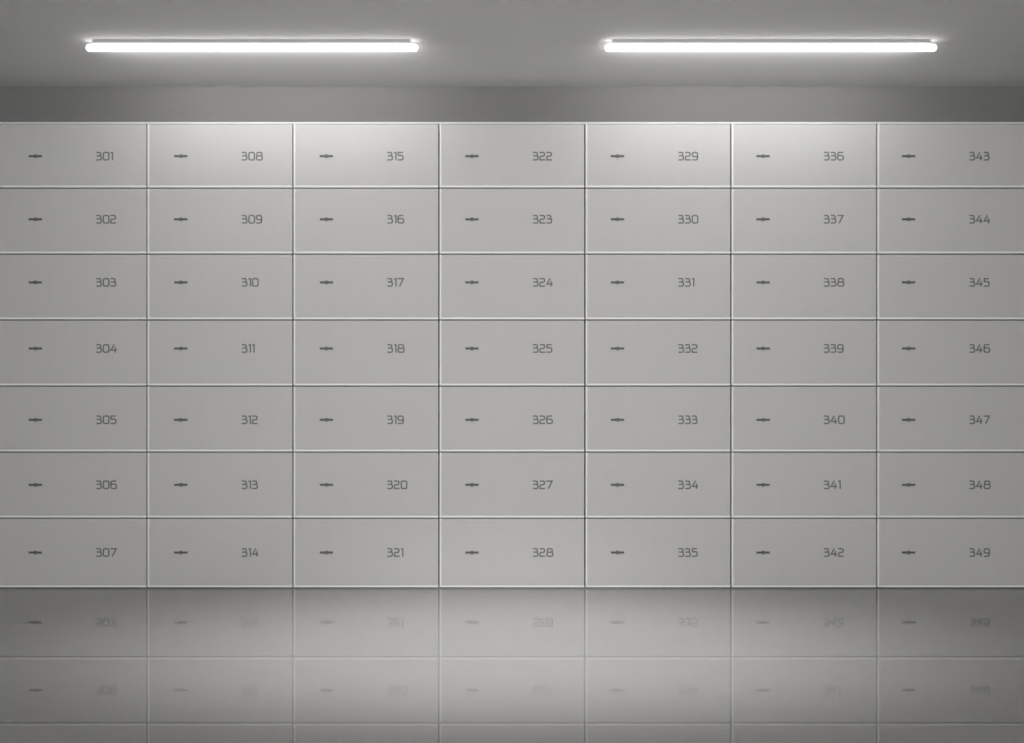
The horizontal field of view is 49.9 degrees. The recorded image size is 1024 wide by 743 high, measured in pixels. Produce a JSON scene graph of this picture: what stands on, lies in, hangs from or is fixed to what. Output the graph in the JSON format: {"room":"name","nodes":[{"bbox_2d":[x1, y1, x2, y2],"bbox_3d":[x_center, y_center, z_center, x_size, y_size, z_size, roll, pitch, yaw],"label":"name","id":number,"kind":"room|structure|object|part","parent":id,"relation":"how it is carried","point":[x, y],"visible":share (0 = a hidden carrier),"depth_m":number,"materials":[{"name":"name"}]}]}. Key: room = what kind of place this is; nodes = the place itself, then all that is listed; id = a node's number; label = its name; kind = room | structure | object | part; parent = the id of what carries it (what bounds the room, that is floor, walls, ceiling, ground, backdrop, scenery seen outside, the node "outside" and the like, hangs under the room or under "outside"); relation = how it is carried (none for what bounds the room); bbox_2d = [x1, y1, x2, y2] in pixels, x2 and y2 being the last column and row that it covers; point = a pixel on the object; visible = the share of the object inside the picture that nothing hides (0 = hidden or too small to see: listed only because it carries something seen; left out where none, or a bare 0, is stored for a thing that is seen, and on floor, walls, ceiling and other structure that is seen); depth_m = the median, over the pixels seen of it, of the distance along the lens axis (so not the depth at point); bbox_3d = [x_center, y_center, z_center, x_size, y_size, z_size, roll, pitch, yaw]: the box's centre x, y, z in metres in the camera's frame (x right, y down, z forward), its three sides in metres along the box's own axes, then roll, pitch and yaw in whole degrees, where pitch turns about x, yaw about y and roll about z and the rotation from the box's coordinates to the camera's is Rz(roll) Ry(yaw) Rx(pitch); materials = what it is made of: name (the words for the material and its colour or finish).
{"room":"safe deposit vault","nodes":[
{"label":"safe deposit vault","id":0,"kind":"room"},
{"bbox_2d":[0,579,1023,742],"bbox_3d":[0.000,1.140,2.310,5.500,0.120,7.620,0,0,0],"label":"floor","id":1,"kind":"structure","parent":0,"point":[77,665],"depth_m":4.02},
{"bbox_2d":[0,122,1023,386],"bbox_3d":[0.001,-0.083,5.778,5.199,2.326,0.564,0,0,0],"label":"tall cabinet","id":2,"kind":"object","parent":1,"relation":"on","point":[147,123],"visible":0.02,"depth_m":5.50,"materials":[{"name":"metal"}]},
{"bbox_2d":[0,517,147,586],"bbox_3d":[-2.202,0.907,5.738,0.747,0.343,0.484,0,0,0],"label":"box","id":3,"kind":"object","parent":2,"relation":"in","point":[34,552],"visible":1,"depth_m":5.50,"materials":[{"name":"metal"}]},
{"bbox_2d":[0,451,147,517],"bbox_3d":[-2.202,0.568,5.738,0.747,0.325,0.484,0,0,0],"label":"box","id":4,"kind":"object","parent":2,"relation":"in","point":[32,484],"visible":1,"depth_m":5.50,"materials":[{"name":"metal"}]},
{"bbox_2d":[0,320,147,385],"bbox_3d":[-2.202,-0.092,5.738,0.747,0.325,0.484,0,0,0],"label":"box","id":5,"kind":"object","parent":2,"relation":"in","point":[32,352],"visible":1,"depth_m":5.50,"materials":[{"name":"metal"}]},
{"bbox_2d":[0,255,149,320],"bbox_3d":[-2.202,-0.423,5.738,0.747,0.324,0.484,0,0,0],"label":"box","id":6,"kind":"object","parent":2,"relation":"in","point":[32,287],"visible":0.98,"depth_m":5.50,"materials":[{"name":"metal"}]},
{"bbox_2d":[0,124,152,188],"bbox_3d":[-2.202,-1.078,5.738,0.747,0.316,0.484,0,0,0],"label":"box","id":7,"kind":"object","parent":2,"relation":"in","point":[32,156],"visible":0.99,"depth_m":5.50,"materials":[{"name":"metal"}]},
{"bbox_3d":[-2.202,-1.078,5.750,0.735,0.304,0.460,0,0,0],"label":"drawer","id":8,"kind":"part","parent":7,"relation":"part of","materials":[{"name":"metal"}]},
{"bbox_2d":[0,189,155,254],"bbox_3d":[-2.202,-0.752,5.738,0.747,0.325,0.484,0,0,0],"label":"box","id":9,"kind":"object","parent":2,"relation":"in","point":[32,221],"visible":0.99,"depth_m":5.50,"materials":[{"name":"metal"}]},
{"bbox_3d":[-2.202,-0.752,5.750,0.735,0.313,0.460,0,0,0],"label":"drawer","id":10,"kind":"part","parent":9,"relation":"part of","materials":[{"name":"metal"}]},
{"bbox_2d":[0,386,174,451],"bbox_3d":[-2.202,0.238,5.738,0.747,0.325,0.484,0,0,0],"label":"box","id":11,"kind":"object","parent":2,"relation":"in","point":[41,418],"visible":1,"depth_m":5.50,"materials":[{"name":"metal"}]},
{"bbox_3d":[-2.202,0.238,5.750,0.735,0.313,0.460,0,0,0],"label":"drawer","id":12,"kind":"part","parent":11,"relation":"part of","materials":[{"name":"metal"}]},
{"bbox_2d":[147,449,293,517],"bbox_3d":[-1.460,0.568,5.738,0.724,0.325,0.484,0,0,0],"label":"box","id":13,"kind":"object","parent":2,"relation":"in","point":[180,484],"visible":0.98,"depth_m":5.50,"materials":[{"name":"metal"}]},
{"bbox_3d":[-1.460,0.568,5.750,0.712,0.313,0.460,0,0,0],"label":"drawer","id":14,"kind":"part","parent":13,"relation":"part of","materials":[{"name":"metal"}]},
{"bbox_2d":[148,515,293,586],"bbox_3d":[-1.460,0.907,5.738,0.724,0.343,0.484,0,0,0],"label":"box","id":15,"kind":"object","parent":2,"relation":"in","point":[182,552],"visible":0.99,"depth_m":5.50,"materials":[{"name":"metal"}]},
{"bbox_3d":[-1.460,0.907,5.750,0.712,0.331,0.460,0,0,0],"label":"drawer","id":16,"kind":"part","parent":15,"relation":"part of","materials":[{"name":"metal"}]},
{"bbox_2d":[148,320,293,385],"bbox_3d":[-1.460,-0.092,5.738,0.724,0.325,0.484,0,0,0],"label":"box","id":17,"kind":"object","parent":2,"relation":"in","point":[180,352],"visible":0.99,"depth_m":5.50,"materials":[{"name":"metal"}]},
{"bbox_3d":[-1.460,-0.092,5.750,0.712,0.313,0.460,0,0,0],"label":"drawer","id":18,"kind":"part","parent":17,"relation":"part of","materials":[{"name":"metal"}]},
{"bbox_2d":[148,255,295,321],"bbox_3d":[-1.460,-0.423,5.738,0.724,0.324,0.484,0,0,0],"label":"box","id":19,"kind":"object","parent":2,"relation":"in","point":[180,287],"visible":0.99,"depth_m":5.50,"materials":[{"name":"metal"}]},
{"bbox_3d":[-1.460,-0.423,5.750,0.712,0.312,0.460,0,0,0],"label":"drawer","id":20,"kind":"part","parent":19,"relation":"part of","materials":[{"name":"metal"}]},
{"bbox_2d":[147,124,296,191],"bbox_3d":[-1.460,-1.078,5.738,0.724,0.316,0.484,0,0,0],"label":"box","id":21,"kind":"object","parent":2,"relation":"in","point":[180,156],"visible":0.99,"depth_m":5.50,"materials":[{"name":"metal"}]},
{"bbox_2d":[148,189,298,256],"bbox_3d":[-1.460,-0.752,5.738,0.724,0.325,0.484,0,0,0],"label":"box","id":22,"kind":"object","parent":2,"relation":"in","point":[180,221],"visible":0.98,"depth_m":5.50,"materials":[{"name":"metal"}]},
{"bbox_2d":[148,386,308,451],"bbox_3d":[-1.460,0.238,5.738,0.724,0.325,0.484,0,0,0],"label":"box","id":23,"kind":"object","parent":2,"relation":"in","point":[180,418],"visible":1,"depth_m":5.50,"materials":[{"name":"metal"}]},
{"bbox_2d":[294,512,439,586],"bbox_3d":[-0.730,0.907,5.738,0.724,0.343,0.484,0,0,0],"label":"box","id":24,"kind":"object","parent":2,"relation":"in","point":[328,552],"visible":0.99,"depth_m":5.50,"materials":[{"name":"metal"}]},
{"bbox_3d":[-0.730,0.907,5.750,0.712,0.331,0.460,0,0,0],"label":"drawer","id":25,"kind":"part","parent":24,"relation":"part of","materials":[{"name":"metal"}]},
{"bbox_2d":[294,448,439,517],"bbox_3d":[-0.730,0.568,5.738,0.724,0.325,0.484,0,0,0],"label":"box","id":26,"kind":"object","parent":2,"relation":"in","point":[326,484],"visible":0.99,"depth_m":5.50,"materials":[{"name":"metal"}]},
{"bbox_3d":[-0.730,0.568,5.750,0.712,0.313,0.460,0,0,0],"label":"drawer","id":27,"kind":"part","parent":26,"relation":"part of","materials":[{"name":"metal"}]},
{"bbox_2d":[294,320,439,385],"bbox_3d":[-0.730,-0.092,5.738,0.724,0.325,0.484,0,0,0],"label":"box","id":28,"kind":"object","parent":2,"relation":"in","point":[326,352],"visible":0.99,"depth_m":5.50,"materials":[{"name":"metal"}]},
{"bbox_3d":[-0.730,-0.092,5.750,0.712,0.313,0.460,0,0,0],"label":"drawer","id":29,"kind":"part","parent":28,"relation":"part of","materials":[{"name":"metal"}]},
{"bbox_2d":[294,255,439,321],"bbox_3d":[-0.730,-0.423,5.738,0.724,0.324,0.484,0,0,0],"label":"box","id":30,"kind":"object","parent":2,"relation":"in","point":[326,287],"visible":0.98,"depth_m":5.50,"materials":[{"name":"metal"}]},
{"bbox_3d":[-0.730,-0.423,5.750,0.712,0.312,0.460,0,0,0],"label":"drawer","id":31,"kind":"part","parent":30,"relation":"part of","materials":[{"name":"metal"}]},
{"bbox_2d":[294,189,441,258],"bbox_3d":[-0.730,-0.752,5.738,0.724,0.325,0.484,0,0,0],"label":"box","id":32,"kind":"object","parent":2,"relation":"in","point":[326,221],"visible":1,"depth_m":5.50,"materials":[{"name":"metal"}]},
{"bbox_2d":[294,124,441,195],"bbox_3d":[-0.730,-1.078,5.738,0.724,0.316,0.484,0,0,0],"label":"box","id":33,"kind":"object","parent":2,"relation":"in","point":[326,156],"visible":0.98,"depth_m":5.50,"materials":[{"name":"metal"}]},
{"bbox_2d":[294,386,442,451],"bbox_3d":[-0.730,0.238,5.738,0.724,0.325,0.484,0,0,0],"label":"box","id":34,"kind":"object","parent":2,"relation":"in","point":[326,418],"visible":1,"depth_m":5.50,"materials":[{"name":"metal"}]},
{"bbox_2d":[440,518,583,586],"bbox_3d":[0.000,0.907,5.738,0.724,0.343,0.484,0,0,0],"label":"box","id":35,"kind":"object","parent":2,"relation":"in","point":[474,552],"visible":1,"depth_m":5.50,"materials":[{"name":"metal"}]},
{"bbox_2d":[440,452,583,517],"bbox_3d":[0.000,0.568,5.738,0.724,0.325,0.484,0,0,0],"label":"box","id":36,"kind":"object","parent":2,"relation":"in","point":[472,484],"visible":1,"depth_m":5.50,"materials":[{"name":"metal"}]},
{"bbox_2d":[440,386,583,451],"bbox_3d":[0.000,0.238,5.738,0.724,0.325,0.484,0,0,0],"label":"box","id":37,"kind":"object","parent":2,"relation":"in","point":[472,418],"visible":1,"depth_m":5.50,"materials":[{"name":"metal"}]},
{"bbox_3d":[0.000,0.238,5.750,0.712,0.313,0.460,0,0,0],"label":"drawer","id":38,"kind":"part","parent":37,"relation":"part of","materials":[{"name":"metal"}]},
{"bbox_2d":[440,320,583,385],"bbox_3d":[0.000,-0.092,5.738,0.724,0.325,0.484,0,0,0],"label":"box","id":39,"kind":"object","parent":2,"relation":"in","point":[472,352],"visible":1,"depth_m":5.50,"materials":[{"name":"metal"}]},
{"bbox_2d":[440,255,583,319],"bbox_3d":[0.000,-0.423,5.738,0.724,0.324,0.484,0,0,0],"label":"box","id":40,"kind":"object","parent":2,"relation":"in","point":[472,287],"visible":1,"depth_m":5.50,"materials":[{"name":"metal"}]},
{"bbox_2d":[440,189,583,254],"bbox_3d":[0.000,-0.752,5.738,0.724,0.325,0.484,0,0,0],"label":"box","id":41,"kind":"object","parent":2,"relation":"in","point":[472,221],"visible":1,"depth_m":5.50,"materials":[{"name":"metal"}]},
{"bbox_3d":[0.000,-0.752,5.750,0.712,0.313,0.460,0,0,0],"label":"drawer","id":42,"kind":"part","parent":41,"relation":"part of","materials":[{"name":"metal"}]},
{"bbox_2d":[440,124,583,188],"bbox_3d":[0.000,-1.078,5.738,0.724,0.316,0.484,0,0,0],"label":"box","id":43,"kind":"object","parent":2,"relation":"in","point":[472,156],"visible":0.99,"depth_m":5.50,"materials":[{"name":"metal"}]},
{"bbox_3d":[0.000,-1.078,5.750,0.712,0.304,0.460,0,0,0],"label":"drawer","id":44,"kind":"part","parent":43,"relation":"part of","materials":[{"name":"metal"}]},
{"bbox_3d":[0.001,-1.242,5.748,5.199,0.007,0.504,0,0,0],"label":"rail","id":45,"kind":"part","parent":2,"relation":"part of","materials":[{"name":"metal"}]},
{"bbox_2d":[581,386,729,451],"bbox_3d":[0.730,0.238,5.738,0.724,0.325,0.484,0,0,0],"label":"box","id":46,"kind":"object","parent":2,"relation":"in","point":[616,418],"visible":1,"depth_m":5.50,"materials":[{"name":"metal"}]},
{"bbox_2d":[582,189,729,258],"bbox_3d":[0.730,-0.752,5.738,0.724,0.325,0.484,0,0,0],"label":"box","id":47,"kind":"object","parent":2,"relation":"in","point":[616,221],"visible":0.99,"depth_m":5.50,"materials":[{"name":"metal"}]},
{"bbox_2d":[582,124,729,194],"bbox_3d":[0.730,-1.078,5.738,0.724,0.316,0.484,0,0,0],"label":"box","id":48,"kind":"object","parent":2,"relation":"in","point":[616,156],"visible":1,"depth_m":5.50,"materials":[{"name":"metal"}]},
{"bbox_2d":[584,512,729,586],"bbox_3d":[0.730,0.907,5.738,0.724,0.343,0.484,0,0,0],"label":"box","id":49,"kind":"object","parent":2,"relation":"in","point":[618,552],"visible":0.98,"depth_m":5.50,"materials":[{"name":"metal"}]},
{"bbox_3d":[0.730,0.907,5.750,0.712,0.331,0.460,0,0,0],"label":"drawer","id":50,"kind":"part","parent":49,"relation":"part of","materials":[{"name":"metal"}]},
{"bbox_2d":[584,448,729,517],"bbox_3d":[0.730,0.568,5.738,0.724,0.325,0.484,0,0,0],"label":"box","id":51,"kind":"object","parent":2,"relation":"in","point":[616,484],"visible":0.99,"depth_m":5.50,"materials":[{"name":"metal"}]},
{"bbox_3d":[0.730,0.568,5.750,0.712,0.313,0.460,0,0,0],"label":"drawer","id":52,"kind":"part","parent":51,"relation":"part of","materials":[{"name":"metal"}]},
{"bbox_2d":[584,320,729,385],"bbox_3d":[0.730,-0.092,5.738,0.724,0.325,0.484,0,0,0],"label":"box","id":53,"kind":"object","parent":2,"relation":"in","point":[616,352],"visible":0.99,"depth_m":5.50,"materials":[{"name":"metal"}]},
{"bbox_3d":[0.730,-0.092,5.750,0.712,0.313,0.460,0,0,0],"label":"drawer","id":54,"kind":"part","parent":53,"relation":"part of","materials":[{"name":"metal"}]},
{"bbox_2d":[584,255,729,321],"bbox_3d":[0.730,-0.423,5.738,0.724,0.324,0.484,0,0,0],"label":"box","id":55,"kind":"object","parent":2,"relation":"in","point":[616,287],"visible":1,"depth_m":5.50,"materials":[{"name":"metal"}]},
{"bbox_3d":[0.730,-0.423,5.750,0.712,0.312,0.460,0,0,0],"label":"drawer","id":56,"kind":"part","parent":55,"relation":"part of","materials":[{"name":"metal"}]},
{"bbox_2d":[715,386,875,451],"bbox_3d":[1.459,0.238,5.738,0.723,0.325,0.484,0,0,0],"label":"box","id":57,"kind":"object","parent":2,"relation":"in","point":[762,418],"visible":0.99,"depth_m":5.50,"materials":[{"name":"metal"}]},
{"bbox_2d":[725,189,875,256],"bbox_3d":[1.459,-0.752,5.738,0.723,0.325,0.484,0,0,0],"label":"box","id":58,"kind":"object","parent":2,"relation":"in","point":[762,221],"visible":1,"depth_m":5.50,"materials":[{"name":"metal"}]},
{"bbox_2d":[727,124,875,191],"bbox_3d":[1.459,-1.078,5.738,0.723,0.316,0.484,0,0,0],"label":"box","id":59,"kind":"object","parent":2,"relation":"in","point":[762,156],"visible":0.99,"depth_m":5.50,"materials":[{"name":"metal"}]},
{"bbox_2d":[730,515,875,586],"bbox_3d":[1.459,0.907,5.738,0.723,0.343,0.484,0,0,0],"label":"box","id":60,"kind":"object","parent":2,"relation":"in","point":[764,552],"visible":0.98,"depth_m":5.50,"materials":[{"name":"metal"}]},
{"bbox_3d":[1.459,0.907,5.750,0.711,0.331,0.460,0,0,0],"label":"drawer","id":61,"kind":"part","parent":60,"relation":"part of","materials":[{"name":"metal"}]},
{"bbox_2d":[730,449,875,517],"bbox_3d":[1.459,0.568,5.738,0.723,0.325,0.484,0,0,0],"label":"box","id":62,"kind":"object","parent":2,"relation":"in","point":[762,484],"visible":0.98,"depth_m":5.50,"materials":[{"name":"metal"}]},
{"bbox_3d":[1.459,0.568,5.750,0.711,0.313,0.460,0,0,0],"label":"drawer","id":63,"kind":"part","parent":62,"relation":"part of","materials":[{"name":"metal"}]},
{"bbox_2d":[730,320,875,385],"bbox_3d":[1.459,-0.092,5.738,0.723,0.325,0.484,0,0,0],"label":"box","id":64,"kind":"object","parent":2,"relation":"in","point":[762,352],"visible":1,"depth_m":5.50,"materials":[{"name":"metal"}]},
{"bbox_3d":[1.459,-0.092,5.750,0.711,0.313,0.460,0,0,0],"label":"drawer","id":65,"kind":"part","parent":64,"relation":"part of","materials":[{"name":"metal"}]},
{"bbox_2d":[730,255,875,321],"bbox_3d":[1.459,-0.423,5.738,0.723,0.324,0.484,0,0,0],"label":"box","id":66,"kind":"object","parent":2,"relation":"in","point":[762,287],"visible":0.98,"depth_m":5.50,"materials":[{"name":"metal"}]},
{"bbox_3d":[1.459,-0.423,5.750,0.711,0.312,0.460,0,0,0],"label":"drawer","id":67,"kind":"part","parent":66,"relation":"part of","materials":[{"name":"metal"}]},
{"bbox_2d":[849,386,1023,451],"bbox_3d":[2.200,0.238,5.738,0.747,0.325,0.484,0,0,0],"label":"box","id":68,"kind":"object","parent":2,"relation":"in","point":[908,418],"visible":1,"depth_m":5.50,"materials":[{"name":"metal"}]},
{"bbox_3d":[2.200,0.238,5.750,0.735,0.313,0.460,0,0,0],"label":"drawer","id":69,"kind":"part","parent":68,"relation":"part of","materials":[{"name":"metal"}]},
{"bbox_2d":[868,189,1023,254],"bbox_3d":[2.200,-0.752,5.738,0.747,0.325,0.484,0,0,0],"label":"box","id":70,"kind":"object","parent":2,"relation":"in","point":[908,221],"visible":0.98,"depth_m":5.50,"materials":[{"name":"metal"}]},
{"bbox_3d":[2.200,-0.752,5.750,0.735,0.313,0.460,0,0,0],"label":"drawer","id":71,"kind":"part","parent":70,"relation":"part of","materials":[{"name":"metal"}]},
{"bbox_2d":[871,124,1023,188],"bbox_3d":[2.200,-1.078,5.738,0.747,0.316,0.484,0,0,0],"label":"box","id":72,"kind":"object","parent":2,"relation":"in","point":[908,156],"visible":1,"depth_m":5.50,"materials":[{"name":"metal"}]},
{"bbox_3d":[2.200,-1.078,5.750,0.735,0.304,0.460,0,0,0],"label":"drawer","id":73,"kind":"part","parent":72,"relation":"part of","materials":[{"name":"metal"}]},
{"bbox_2d":[875,255,1023,320],"bbox_3d":[2.200,-0.423,5.738,0.747,0.324,0.484,0,0,0],"label":"box","id":74,"kind":"object","parent":2,"relation":"in","point":[908,287],"visible":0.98,"depth_m":5.50,"materials":[{"name":"metal"}]},
{"bbox_2d":[876,517,1023,586],"bbox_3d":[2.200,0.907,5.738,0.747,0.343,0.484,0,0,0],"label":"box","id":75,"kind":"object","parent":2,"relation":"in","point":[910,552],"visible":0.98,"depth_m":5.50,"materials":[{"name":"metal"}]},
{"bbox_2d":[876,451,1023,517],"bbox_3d":[2.200,0.568,5.738,0.747,0.325,0.484,0,0,0],"label":"box","id":76,"kind":"object","parent":2,"relation":"in","point":[908,484],"visible":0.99,"depth_m":5.50,"materials":[{"name":"metal"}]},
{"bbox_2d":[876,320,1023,385],"bbox_3d":[2.200,-0.092,5.738,0.747,0.325,0.484,0,0,0],"label":"box","id":77,"kind":"object","parent":2,"relation":"in","point":[908,352],"visible":1,"depth_m":5.50,"materials":[{"name":"metal"}]},
{"bbox_2d":[0,587,1023,588],"bbox_3d":[0.000,1.079,5.478,5.500,0.002,0.045,0,0,0],"label":"trim","id":78,"kind":"structure","parent":1,"relation":"on","point":[0,587],"depth_m":5.48,"materials":[{"name":"metal"}]},
{"bbox_2d":[0,0,1023,86],"bbox_3d":[0.000,-1.489,2.310,5.500,0.126,7.620,0,0,0],"label":"ceiling","id":79,"kind":"structure","parent":0,"point":[460,43],"depth_m":4.76,"materials":[{"name":"paint"}]},
{"bbox_2d":[86,40,417,51],"bbox_3d":[-1.126,-1.409,4.762,1.437,0.047,0.034,0,0,0],"label":"lamp","id":80,"kind":"object","parent":79,"relation":"attached to","point":[98,45],"visible":1,"depth_m":4.75,"materials":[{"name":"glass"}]},
{"bbox_2d":[605,40,936,51],"bbox_3d":[1.121,-1.409,4.762,1.437,0.047,0.034,0,0,0],"label":"lamp","id":81,"kind":"object","parent":79,"relation":"attached to","point":[617,45],"visible":1,"depth_m":4.75,"materials":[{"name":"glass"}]},
{"bbox_2d":[0,87,1023,121],"bbox_3d":[0.000,-1.341,5.825,5.500,0.183,0.590,0,0,0],"label":"wall","id":82,"kind":"structure","parent":0,"point":[17,104],"depth_m":5.53,"materials":[{"name":"paint"}]}
]}

